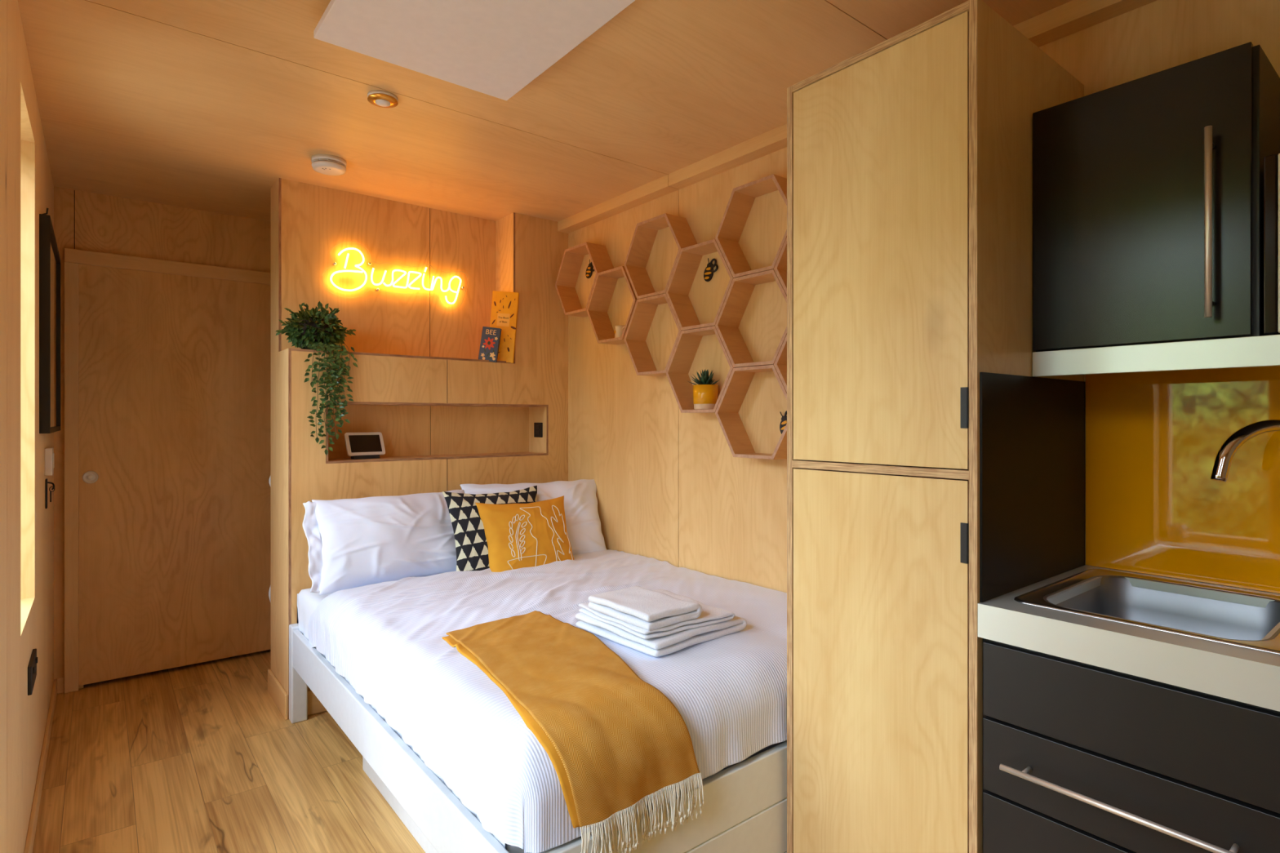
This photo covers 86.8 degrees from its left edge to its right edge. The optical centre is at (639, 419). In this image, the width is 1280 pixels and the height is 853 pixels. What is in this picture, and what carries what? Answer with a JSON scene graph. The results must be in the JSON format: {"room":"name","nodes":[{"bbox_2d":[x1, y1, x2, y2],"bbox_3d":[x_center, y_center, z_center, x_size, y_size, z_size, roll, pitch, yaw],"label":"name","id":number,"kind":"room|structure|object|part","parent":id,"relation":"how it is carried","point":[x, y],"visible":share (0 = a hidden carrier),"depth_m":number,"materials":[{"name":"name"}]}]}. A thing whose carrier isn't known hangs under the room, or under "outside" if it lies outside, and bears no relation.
{"room":"studio apartment","nodes":[
{"label":"studio apartment","id":0,"kind":"room"},
{"bbox_2d":[0,0,53,852],"bbox_3d":[-0.986,0.102,0.767,0.240,2.457,6.630,0,0,-39],"label":"wall","id":1,"kind":"structure","parent":0,"point":[26,182],"depth_m":1.88,"materials":[{"name":"brown wood"}]},
{"bbox_2d":[27,648,37,695],"bbox_3d":[-1.841,0.757,2.041,0.015,0.124,0.354,0,0,-39],"label":"wall socket","id":2,"kind":"object","parent":1,"relation":"attached to","point":[32,667],"visible":1,"depth_m":2.02,"materials":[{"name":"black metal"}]},
{"bbox_2d":[23,679,57,852],"bbox_3d":[-0.888,1.295,0.846,0.012,0.070,6.230,0,0,-39],"label":"baseboard","id":3,"kind":"structure","parent":1,"relation":"attached to","point":[29,842],"depth_m":2.41,"materials":[{"name":"brown wood"}]},
{"bbox_2d":[44,447,53,475],"bbox_3d":[-2.409,0.173,2.760,0.027,0.110,0.080,0,0,-39],"label":"wall control","id":4,"kind":"object","parent":1,"relation":"attached to","point":[49,455],"visible":1,"depth_m":2.73,"materials":[{"name":"white plastic"}]},
{"bbox_2d":[39,208,60,433],"bbox_3d":[-2.466,-0.365,2.834,0.030,0.835,0.893,0,0,-39],"label":"wall mirror","id":5,"kind":"object","parent":1,"relation":"attached to","point":[49,255],"visible":1,"depth_m":2.49,"materials":[{"name":"black metal"}]},
{"bbox_2d":[50,235,57,427],"bbox_3d":[-2.469,-0.349,2.832,0.022,0.765,0.853,0,0,-39],"label":"mirror glass","id":6,"kind":"object","parent":5,"relation":"attached to","point":[54,248],"depth_m":2.89,"materials":[{"name":"brown mirror"}]},
{"bbox_2d":[44,478,54,508],"bbox_3d":[-2.420,0.305,2.776,0.030,0.120,0.040,0,0,-39],"label":"hook","id":7,"kind":"object","parent":1,"relation":"attached to","point":[46,480],"visible":1,"depth_m":2.76,"materials":[{"name":"black metal"}]},
{"bbox_3d":[-2.429,0.305,2.769,0.006,0.120,0.040,0,0,-39],"label":"plate","id":8,"kind":"part","parent":7,"relation":"part of","materials":[{"name":"black metal"}]},
{"bbox_2d":[53,186,270,688],"bbox_3d":[-1.985,0.102,4.040,2.287,2.457,0.130,0,0,-39],"label":"wall","id":9,"kind":"structure","parent":0,"point":[84,220],"depth_m":3.44,"materials":[{"name":"brown wood"}]},
{"bbox_2d":[57,676,64,693],"bbox_3d":[-2.813,1.292,3.285,0.027,0.075,0.016,0,0,-39],"label":"baseboard","id":10,"kind":"structure","parent":9,"relation":"attached to","point":[60,681],"depth_m":3.28,"materials":[{"name":"brown wood"}]},
{"bbox_2d":[64,262,78,693],"bbox_3d":[-2.777,0.284,3.304,0.054,2.092,0.030,0,0,-39],"label":"trim","id":11,"kind":"structure","parent":9,"relation":"attached to","point":[71,269],"depth_m":3.29,"materials":[{"name":"brown wood"}]},
{"bbox_2d":[64,248,270,284],"bbox_3d":[-2.395,-0.796,3.610,1.032,0.068,0.030,0,0,-39],"label":"trim","id":12,"kind":"structure","parent":9,"relation":"attached to","point":[71,255],"depth_m":3.52,"materials":[{"name":"brown wood"}]},
{"bbox_2d":[78,263,270,685],"bbox_3d":[-2.374,0.273,3.627,0.978,2.070,0.025,0,0,-39],"label":"door","id":13,"kind":"structure","parent":9,"relation":"in","point":[174,370],"depth_m":3.55,"materials":[{"name":"brown wood"}]},
{"bbox_3d":[-2.715,0.287,3.342,0.062,0.062,0.005,0,0,-39],"label":"finger pull","id":14,"kind":"part","parent":13,"relation":"part of","materials":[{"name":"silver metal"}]},
{"bbox_2d":[32,649,425,852],"bbox_3d":[-0.077,1.360,1.494,2.687,0.060,6.630,0,0,-39],"label":"floor","id":15,"kind":"structure","parent":0,"point":[200,757],"depth_m":2.52,"materials":[{"name":"brown wood"}]},
{"bbox_2d":[362,756,438,852],"bbox_3d":[-0.333,1.209,2.238,0.724,0.242,1.408,0,0,-39],"label":"drawer","id":16,"kind":"object","parent":15,"relation":"on","point":[413,828],"visible":0.12,"depth_m":2.25,"materials":[{"name":"white paint"}]},
{"bbox_2d":[288,623,786,852],"bbox_3d":[-0.335,1.119,2.634,1.457,0.422,2.083,0,0,-39],"label":"frame","id":17,"kind":"object","parent":15,"relation":"on","point":[744,810],"visible":0.3,"depth_m":1.81,"materials":[{"name":"white paint"}]},
{"bbox_3d":[-1.510,1.119,2.990,0.065,0.422,0.060,0,0,-39],"label":"bed post","id":18,"kind":"part","parent":17,"relation":"part of","materials":[{"name":"white paint"}]},
{"bbox_3d":[-0.880,1.002,2.175,0.024,0.160,1.998,0,0,-39],"label":"rail","id":19,"kind":"part","parent":17,"relation":"part of","materials":[{"name":"white paint"}]},
{"bbox_2d":[297,588,786,852],"bbox_3d":[-0.363,0.900,2.667,1.399,0.296,1.969,0,0,-39],"label":"mattress","id":20,"kind":"object","parent":17,"relation":"on","point":[308,602],"visible":0.02,"depth_m":2.79,"materials":[{"name":"white fabric"}]},
{"bbox_2d":[302,489,464,595],"bbox_3d":[-1.126,0.545,3.100,0.744,0.387,0.282,0,0,-39],"label":"pillow","id":21,"kind":"object","parent":20,"relation":"on","point":[375,540],"visible":0.77,"depth_m":2.98,"materials":[{"name":"white fabric"}]},
{"bbox_2d":[442,485,537,571],"bbox_3d":[-0.670,0.544,3.214,0.490,0.417,0.207,0,0,-36],"label":"cushion","id":22,"kind":"object","parent":20,"relation":"on","point":[471,544],"visible":0.46,"depth_m":3.11,"materials":[{"name":"black fabric"}]},
{"bbox_2d":[475,495,573,572],"bbox_3d":[-0.525,0.577,3.206,0.467,0.384,0.212,0,0,-34],"label":"cushion","id":23,"kind":"object","parent":20,"relation":"on","point":[535,534],"visible":0.87,"depth_m":3.15,"materials":[{"name":"yellow fabric"}]},
{"bbox_2d":[308,549,786,852],"bbox_3d":[-0.247,0.812,2.525,1.452,0.306,1.808,0,0,-39],"label":"duvet","id":24,"kind":"object","parent":20,"relation":"on","point":[729,691],"visible":0.66,"depth_m":1.93,"materials":[{"name":"white fabric"}]},
{"bbox_2d":[459,479,606,555],"bbox_3d":[-0.534,0.530,3.472,0.736,0.408,0.282,0,0,-24],"label":"pillow","id":25,"kind":"object","parent":24,"relation":"on","point":[583,522],"visible":0.4,"depth_m":3.49,"materials":[{"name":"white fabric"}]},
{"bbox_2d":[442,610,704,852],"bbox_3d":[-0.258,0.820,1.873,0.444,0.324,0.863,0,0,-39],"label":"throw blanket","id":26,"kind":"object","parent":24,"relation":"on","point":[613,741],"visible":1,"depth_m":1.61,"materials":[{"name":"yellow fabric"}]},
{"bbox_2d":[575,612,746,657],"bbox_3d":[0.067,0.656,2.193,0.409,0.049,0.394,0,0,-42],"label":"bath towel","id":27,"kind":"object","parent":24,"relation":"on","point":[671,643],"visible":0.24,"depth_m":2.04,"materials":[{"name":"white fabric"}]},
{"bbox_2d":[578,589,734,639],"bbox_3d":[0.048,0.619,2.176,0.371,0.030,0.385,0,0,-39],"label":"bath towel","id":28,"kind":"object","parent":27,"relation":"on","point":[709,615],"visible":0.4,"depth_m":2.07,"materials":[{"name":"white fabric"}]},
{"bbox_2d":[587,586,702,631],"bbox_3d":[0.012,0.582,2.110,0.224,0.049,0.310,0,0,-39],"label":"hand towel","id":29,"kind":"object","parent":28,"relation":"on","point":[648,610],"visible":1,"depth_m":2.04,"materials":[{"name":"white fabric"}]},
{"bbox_3d":[0.309,1.125,1.832,1.453,0.410,0.025,0,0,-39],"label":"foot panel","id":30,"kind":"part","parent":17,"relation":"part of","materials":[{"name":"beige paint"}]},
{"bbox_2d":[786,0,1084,852],"bbox_3d":[0.814,0.206,1.864,0.628,2.248,0.526,0,0,-39],"label":"wardrobe","id":31,"kind":"object","parent":15,"relation":"on","point":[909,156],"depth_m":1.62,"materials":[{"name":"brown wood"}]},
{"bbox_3d":[0.577,0.728,1.678,0.018,1.184,0.478,0,0,-39],"label":"door","id":32,"kind":"part","parent":31,"relation":"part of","materials":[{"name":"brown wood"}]},
{"bbox_3d":[0.577,-0.393,1.678,0.018,1.008,0.478,0,0,-39],"label":"door","id":33,"kind":"part","parent":31,"relation":"part of","materials":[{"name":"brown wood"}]},
{"bbox_3d":[0.721,0.273,1.494,0.021,0.088,0.016,0,0,-39],"label":"door pull","id":34,"kind":"part","parent":31,"relation":"part of","materials":[{"name":"black metal"}]},
{"bbox_3d":[0.721,-0.025,1.494,0.021,0.090,0.016,0,0,-39],"label":"door pull","id":35,"kind":"part","parent":31,"relation":"part of","materials":[{"name":"black metal"}]},
{"bbox_3d":[0.980,0.148,1.663,0.607,0.502,0.005,0,0,-39],"label":"splash panel","id":36,"kind":"part","parent":31,"relation":"part of","materials":[{"name":"black wood"}]},
{"bbox_2d":[982,638,1279,852],"bbox_3d":[1.442,0.875,1.049,0.666,0.909,1.538,0,0,-39],"label":"base cabinet","id":37,"kind":"object","parent":15,"relation":"on","point":[1078,757],"visible":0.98,"depth_m":1.27,"materials":[{"name":"black laminate"}]},
{"bbox_3d":[1.123,0.913,1.000,0.018,0.214,1.199,0,0,-39],"label":"drawer","id":38,"kind":"part","parent":37,"relation":"part of","materials":[{"name":"black laminate"}]},
{"bbox_3d":[0.903,0.718,1.199,0.012,0.012,0.506,0,0,-39],"label":"handle","id":39,"kind":"part","parent":37,"relation":"part of","materials":[{"name":"metal"}]},
{"bbox_2d":[977,564,1279,711],"bbox_3d":[1.457,0.436,1.062,0.625,0.072,1.539,0,0,-39],"label":"countertop","id":40,"kind":"structure","parent":37,"relation":"on","point":[1246,675],"depth_m":1.28,"materials":[{"name":"white laminate"}]},
{"bbox_2d":[1013,568,1279,654],"bbox_3d":[1.313,0.477,1.265,0.500,0.167,0.976,0,0,-39],"label":"sink","id":41,"kind":"object","parent":40,"relation":"in","point":[1238,624],"visible":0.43,"depth_m":1.60,"materials":[{"name":"silver metal"}]},
{"bbox_3d":[1.148,0.480,1.470,0.450,0.162,0.382,0,0,-39],"label":"bowl","id":42,"kind":"part","parent":41,"relation":"part of","materials":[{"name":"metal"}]},
{"bbox_2d":[1210,419,1279,482],"bbox_3d":[1.374,0.199,1.433,0.323,0.396,0.091,0,0,11],"label":"tap","id":43,"kind":"object","parent":40,"relation":"on","point":[1224,456],"visible":1,"depth_m":1.42,"materials":[{"name":"silver metal"}]},
{"bbox_3d":[1.123,0.723,1.000,0.018,0.153,1.199,0,0,-39],"label":"drawer","id":44,"kind":"part","parent":37,"relation":"part of","materials":[{"name":"black laminate"}]},
{"bbox_2d":[268,476,270,600],"bbox_3d":[-1.686,0.455,3.430,0.350,0.950,0.025,0,0,-39],"label":"hanging towel","id":45,"kind":"object","parent":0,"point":[269,477],"visible":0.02,"depth_m":3.32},
{"bbox_2d":[270,177,568,719],"bbox_3d":[-1.110,0.102,3.607,1.461,2.457,0.400,0,0,-39],"label":"wall","id":46,"kind":"structure","parent":0,"point":[446,417],"depth_m":3.46,"materials":[{"name":"brown wood"}]},
{"bbox_2d":[267,669,327,719],"bbox_3d":[-1.111,1.275,3.597,1.475,0.110,0.414,0,0,-39],"label":"baseboard","id":47,"kind":"structure","parent":46,"relation":"attached to","point":[276,691],"depth_m":3.06,"materials":[{"name":"brown wood"}]},
{"bbox_2d":[275,301,357,454],"bbox_3d":[-1.469,-0.190,3.128,0.317,0.710,0.245,0,0,-1],"label":"trailing plant","id":48,"kind":"object","parent":46,"relation":"on","point":[313,329],"visible":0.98,"depth_m":3.08,"materials":[{"name":"green plant"}]},
{"bbox_2d":[343,431,385,459],"bbox_3d":[-1.339,0.129,3.296,0.053,0.128,0.186,0,0,43],"label":"smart display","id":49,"kind":"object","parent":46,"relation":"in","point":[359,446],"visible":1,"depth_m":3.29,"materials":[{"name":"white plastic"}]},
{"bbox_2d":[329,247,464,304],"bbox_3d":[-1.241,-0.735,3.492,0.750,0.287,0.035,0,0,-39],"label":"sign","id":50,"kind":"object","parent":46,"relation":"attached to","point":[432,287],"visible":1,"depth_m":3.46,"materials":[{"name":"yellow plastic"}]},
{"bbox_2d":[478,326,501,362],"bbox_3d":[-0.802,-0.398,3.613,0.119,0.193,0.033,0,0,5],"label":"paperback book","id":51,"kind":"object","parent":46,"relation":"on","point":[491,336],"visible":0.96,"depth_m":3.60,"materials":[{"name":"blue paper"}]},
{"bbox_2d":[484,348,494,358],"bbox_3d":[-0.802,-0.349,3.599,0.060,0.054,0.004,0,0,5],"label":"print","id":52,"kind":"object","parent":51,"relation":"attached to","point":[488,353],"depth_m":3.60},
{"bbox_2d":[483,337,495,349],"bbox_3d":[-0.803,-0.403,3.603,0.069,0.069,0.005,0,0,6],"label":"print","id":53,"kind":"object","parent":51,"relation":"on","point":[489,343],"depth_m":3.60},
{"bbox_2d":[489,290,519,363],"bbox_3d":[-0.744,-0.501,3.680,0.168,0.394,0.040,0,0,1],"label":"book","id":54,"kind":"object","parent":46,"relation":"on","point":[504,304],"visible":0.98,"depth_m":3.67,"materials":[{"name":"paper"}]},
{"bbox_3d":[-0.742,-0.539,3.672,0.073,0.074,0.004,0,0,1],"label":"title panel","id":55,"kind":"part","parent":54,"relation":"part of","materials":[{"name":"paper"}]},
{"bbox_2d":[533,422,542,437],"bbox_3d":[-0.585,0.062,3.880,0.011,0.084,0.086,0,0,-39],"label":"wall socket","id":56,"kind":"object","parent":46,"relation":"attached to","point":[538,427],"visible":1,"depth_m":3.87,"materials":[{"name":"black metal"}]},
{"bbox_2d":[17,0,1072,222],"bbox_3d":[-0.077,-1.152,1.494,2.687,0.050,6.630,0,0,-39],"label":"ceiling","id":57,"kind":"structure","parent":0,"point":[197,104],"depth_m":2.38,"materials":[{"name":"brown wood"}]},
{"bbox_2d":[311,154,346,175],"bbox_3d":[-1.353,-1.102,2.945,0.140,0.049,0.140,0,0,-39],"label":"smoke detector","id":58,"kind":"object","parent":57,"relation":"attached to","point":[326,164],"visible":1,"depth_m":2.90,"materials":[{"name":"white plastic"}]},
{"bbox_2d":[311,158,346,167],"bbox_3d":[-1.353,-1.103,2.945,0.136,0.012,0.136,0,0,-39],"label":"vent","id":59,"kind":"object","parent":58,"relation":"attached to","point":[316,162],"depth_m":2.89,"materials":[{"name":"white plastic"}]},
{"bbox_2d":[367,89,398,107],"bbox_3d":[-0.899,-1.113,2.365,0.100,0.029,0.100,0,0,-39],"label":"ceiling spotlight","id":60,"kind":"object","parent":57,"relation":"attached to","point":[380,98],"visible":1,"depth_m":2.34,"materials":[{"name":"white plastic"}]},
{"bbox_2d":[313,0,635,100],"bbox_3d":[-0.309,-1.099,1.621,0.600,0.057,1.197,0,0,-39],"label":"ceiling panel","id":61,"kind":"object","parent":57,"relation":"attached to","point":[495,48],"visible":1,"depth_m":1.87,"materials":[{"name":"white paint"}]},
{"bbox_2d":[568,0,1279,593],"bbox_3d":[0.917,0.102,2.289,0.060,2.457,6.630,0,0,-39],"label":"wall","id":62,"kind":"structure","parent":0,"point":[671,487],"depth_m":3.00,"materials":[{"name":"brown wood"}]},
{"bbox_2d":[555,242,613,317],"bbox_3d":[-0.298,-0.748,3.662,0.124,0.359,0.414,0,0,-39],"label":"shelf","id":63,"kind":"object","parent":62,"relation":"attached to","point":[573,257],"visible":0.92,"depth_m":3.73,"materials":[{"name":"brown wood"}]},
{"bbox_2d":[585,259,594,278],"bbox_3d":[-0.272,-0.829,3.717,0.010,0.102,0.090,0,0,-39],"label":"ornament","id":64,"kind":"object","parent":62,"relation":"attached to","point":[589,270],"visible":0.84,"depth_m":3.72,"materials":[{"name":"yellow paint"}]},
{"bbox_2d":[586,266,637,344],"bbox_3d":[-0.103,-0.568,3.417,0.124,0.359,0.414,0,0,-39],"label":"shelf","id":65,"kind":"object","parent":62,"relation":"attached to","point":[606,281],"visible":0.73,"depth_m":3.51,"materials":[{"name":"brown wood"}]},
{"bbox_2d":[613,324,625,337],"bbox_3d":[-0.091,-0.435,3.394,0.074,0.066,0.058,0,0,27],"label":"mug","id":66,"kind":"object","parent":65,"relation":"on","point":[619,330],"visible":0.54,"depth_m":3.37,"materials":[{"name":"white ceramic"}]},
{"bbox_2d":[623,293,680,376],"bbox_3d":[0.099,-0.387,3.165,0.124,0.359,0.414,0,0,-39],"label":"shelf","id":67,"kind":"object","parent":62,"relation":"attached to","point":[645,308],"visible":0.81,"depth_m":3.26,"materials":[{"name":"brown wood"}]},
{"bbox_2d":[623,213,697,299],"bbox_3d":[0.099,-0.748,3.165,0.124,0.359,0.414,0,0,-39],"label":"shelf","id":68,"kind":"object","parent":62,"relation":"attached to","point":[645,233],"visible":0.81,"depth_m":3.24,"materials":[{"name":"brown wood"}]},
{"bbox_2d":[666,239,734,330],"bbox_3d":[0.293,-0.568,2.922,0.124,0.359,0.414,0,0,-39],"label":"shelf","id":69,"kind":"object","parent":62,"relation":"attached to","point":[689,259],"visible":0.71,"depth_m":3.01,"materials":[{"name":"brown wood"}]},
{"bbox_2d":[666,325,735,413],"bbox_3d":[0.293,-0.207,2.922,0.124,0.359,0.414,0,0,-39],"label":"shelf","id":70,"kind":"object","parent":62,"relation":"attached to","point":[688,342],"visible":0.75,"depth_m":3.01,"materials":[{"name":"brown wood"}]},
{"bbox_2d":[688,369,718,409],"bbox_3d":[0.274,-0.129,2.920,0.135,0.176,0.128,0,0,-8],"label":"agave","id":71,"kind":"object","parent":70,"relation":"on","point":[705,393],"visible":0.95,"depth_m":2.89,"materials":[{"name":"ceramic"}]},
{"bbox_2d":[693,384,718,409],"bbox_3d":[0.284,-0.094,2.930,0.111,0.106,0.111,0,0,-39],"label":"pot","id":72,"kind":"object","parent":70,"relation":"on","point":[705,397],"depth_m":2.88,"materials":[{"name":"ceramic"}]},
{"bbox_2d":[703,257,718,281],"bbox_3d":[0.312,-0.662,2.987,0.010,0.103,0.087,0,0,-39],"label":"ornament","id":73,"kind":"object","parent":62,"relation":"attached to","point":[708,272],"visible":1,"depth_m":2.99,"materials":[{"name":"yellow paint"}]},
{"bbox_2d":[715,173,786,277],"bbox_3d":[0.488,-0.748,2.678,0.124,0.359,0.414,0,0,-39],"label":"shelf","id":74,"kind":"object","parent":62,"relation":"attached to","point":[742,197],"visible":0.6,"depth_m":2.76,"materials":[{"name":"brown wood"}]},
{"bbox_2d":[715,364,786,459],"bbox_3d":[0.488,-0.027,2.678,0.124,0.359,0.414,0,0,-39],"label":"shelf","id":75,"kind":"object","parent":62,"relation":"attached to","point":[739,382],"visible":0.71,"depth_m":2.77,"materials":[{"name":"brown wood"}]},
{"bbox_2d":[715,269,786,367],"bbox_3d":[0.488,-0.387,2.678,0.124,0.359,0.414,0,0,-39],"label":"shelf","id":76,"kind":"object","parent":62,"relation":"attached to","point":[740,292],"visible":0.65,"depth_m":2.77,"materials":[{"name":"brown wood"}]},
{"bbox_2d":[773,334,786,391],"bbox_3d":[0.683,-0.207,2.435,0.124,0.359,0.414,0,0,-39],"label":"shelf","id":77,"kind":"object","parent":62,"relation":"attached to","point":[780,362],"visible":0.08,"depth_m":2.54,"materials":[{"name":"brown wood"}]},
{"bbox_2d":[773,237,786,294],"bbox_3d":[0.683,-0.568,2.435,0.124,0.359,0.414,0,0,-39],"label":"shelf","id":78,"kind":"object","parent":62,"relation":"attached to","point":[780,267],"visible":0.08,"depth_m":2.54,"materials":[{"name":"brown wood"}]},
{"bbox_2d":[779,410,786,434],"bbox_3d":[0.579,0.017,2.654,0.010,0.105,0.077,0,0,-39],"label":"ornament","id":79,"kind":"object","parent":62,"relation":"attached to","point":[784,419],"visible":0.38,"depth_m":2.67,"materials":[{"name":"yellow paint"}]},
{"bbox_2d":[557,0,1156,233],"bbox_3d":[1.185,-1.099,1.850,0.071,0.055,5.210,0,0,-39],"label":"trim","id":80,"kind":"structure","parent":62,"relation":"attached to","point":[1071,17],"depth_m":2.72,"materials":[{"name":"brown wood"}]},
{"bbox_2d":[1032,41,1279,351],"bbox_3d":[1.198,-0.453,1.577,0.388,0.580,0.409,0,0,-39],"label":"upper cabinet","id":81,"kind":"object","parent":62,"relation":"attached to","point":[1148,191],"visible":0.94,"depth_m":1.45,"materials":[{"name":"black laminate"}]},
{"bbox_2d":[1032,334,1279,377],"bbox_3d":[1.564,-0.133,1.147,0.338,0.060,1.538,0,0,-39],"label":"pelmet","id":82,"kind":"object","parent":81,"relation":"attached to","point":[1261,350],"visible":1,"depth_m":1.44,"materials":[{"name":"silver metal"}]},
{"bbox_2d":[1263,153,1279,334],"bbox_3d":[1.502,-0.340,1.228,0.329,0.352,0.502,0,0,-39],"label":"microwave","id":83,"kind":"object","parent":82,"relation":"on","point":[1271,162],"visible":1,"depth_m":1.31,"materials":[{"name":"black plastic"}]},
{"bbox_3d":[1.387,-0.340,1.123,0.016,0.348,0.482,0,0,-39],"label":"door","id":84,"kind":"part","parent":83,"relation":"part of","materials":[{"name":"black metal"}]},
{"bbox_3d":[1.137,-0.395,1.353,0.012,0.381,0.012,0,0,-39],"label":"handle","id":85,"kind":"part","parent":81,"relation":"part of","materials":[{"name":"metal"}]},
{"bbox_2d":[1085,365,1279,593],"bbox_3d":[1.701,0.122,1.254,0.007,0.555,1.534,0,0,-39],"label":"backsplash","id":86,"kind":"structure","parent":62,"relation":"attached to","point":[1154,439],"depth_m":1.68,"materials":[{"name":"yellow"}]}
]}

